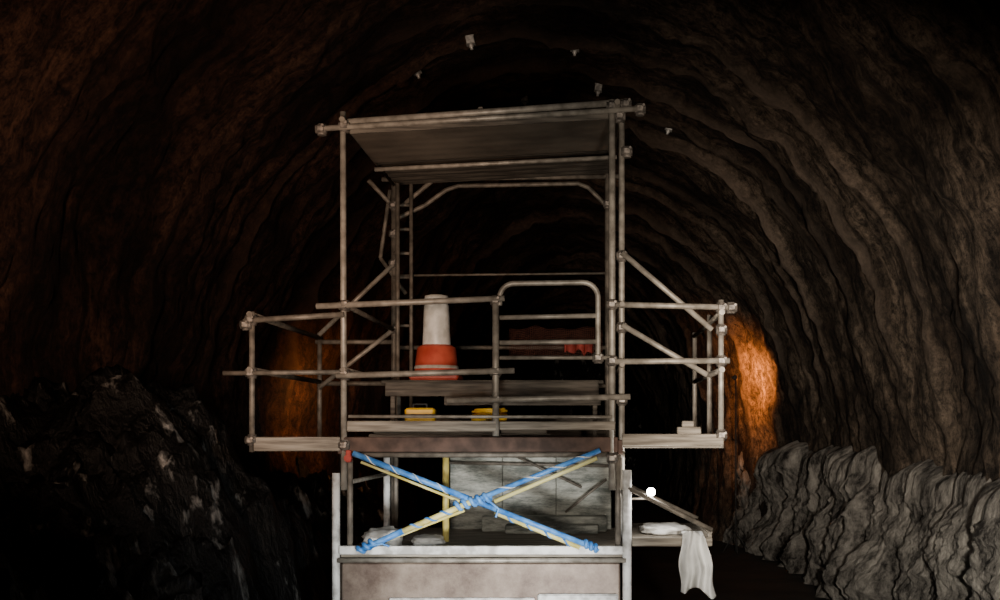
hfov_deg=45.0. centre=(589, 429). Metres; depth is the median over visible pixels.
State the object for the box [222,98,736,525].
scaffold tower
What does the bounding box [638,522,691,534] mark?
sack
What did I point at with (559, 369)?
wall
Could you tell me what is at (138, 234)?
wall
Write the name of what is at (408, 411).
tool case
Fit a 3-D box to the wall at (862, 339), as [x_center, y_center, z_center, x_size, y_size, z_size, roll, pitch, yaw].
[3.504,-0.405,35.997,2.723,6.982,76.037,0,0,-1]
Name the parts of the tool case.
handle, trim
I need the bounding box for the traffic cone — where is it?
[409,294,462,379]
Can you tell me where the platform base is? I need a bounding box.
[332,448,712,599]
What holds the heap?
on the floor
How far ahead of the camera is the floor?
24.52 m
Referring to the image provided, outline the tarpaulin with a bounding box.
[564,344,592,355]
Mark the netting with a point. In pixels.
(587, 330)
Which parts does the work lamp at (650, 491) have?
bulb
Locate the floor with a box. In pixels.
[502,478,828,599]
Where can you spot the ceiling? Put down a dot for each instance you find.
(758, 99)
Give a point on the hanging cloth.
(695, 560)
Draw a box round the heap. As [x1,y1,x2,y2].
[0,364,390,599]
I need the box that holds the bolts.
[414,34,671,134]
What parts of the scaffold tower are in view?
outrigger frame, rail, yellow hose coil, gate post, outrigger frame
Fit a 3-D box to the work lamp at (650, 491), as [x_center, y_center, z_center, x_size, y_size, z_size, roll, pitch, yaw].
[0.532,0.652,12.200,0.265,0.133,0.090,0,0,0]
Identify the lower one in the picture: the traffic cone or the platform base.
the platform base
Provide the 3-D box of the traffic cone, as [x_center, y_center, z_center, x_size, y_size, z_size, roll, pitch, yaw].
[-1.720,-1.032,13.450,0.540,0.965,0.540,0,0,0]
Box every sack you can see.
[361,526,402,545]
[411,534,445,545]
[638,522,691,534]
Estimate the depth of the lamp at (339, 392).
22.29 m
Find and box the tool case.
[404,403,436,420]
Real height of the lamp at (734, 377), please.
4.215 m
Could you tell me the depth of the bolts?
18.29 m
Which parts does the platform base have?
yellow post, rail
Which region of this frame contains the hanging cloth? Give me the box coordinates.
[679,531,716,598]
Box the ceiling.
[66,0,978,379]
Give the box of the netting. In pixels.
[509,326,601,355]
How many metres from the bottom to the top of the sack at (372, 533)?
0.219 m
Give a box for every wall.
[0,0,532,599]
[520,351,643,477]
[626,0,999,599]
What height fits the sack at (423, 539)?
0.109 m
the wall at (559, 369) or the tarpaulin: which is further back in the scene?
the wall at (559, 369)
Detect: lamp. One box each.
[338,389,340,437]
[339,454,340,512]
[632,488,654,499]
[723,375,746,552]

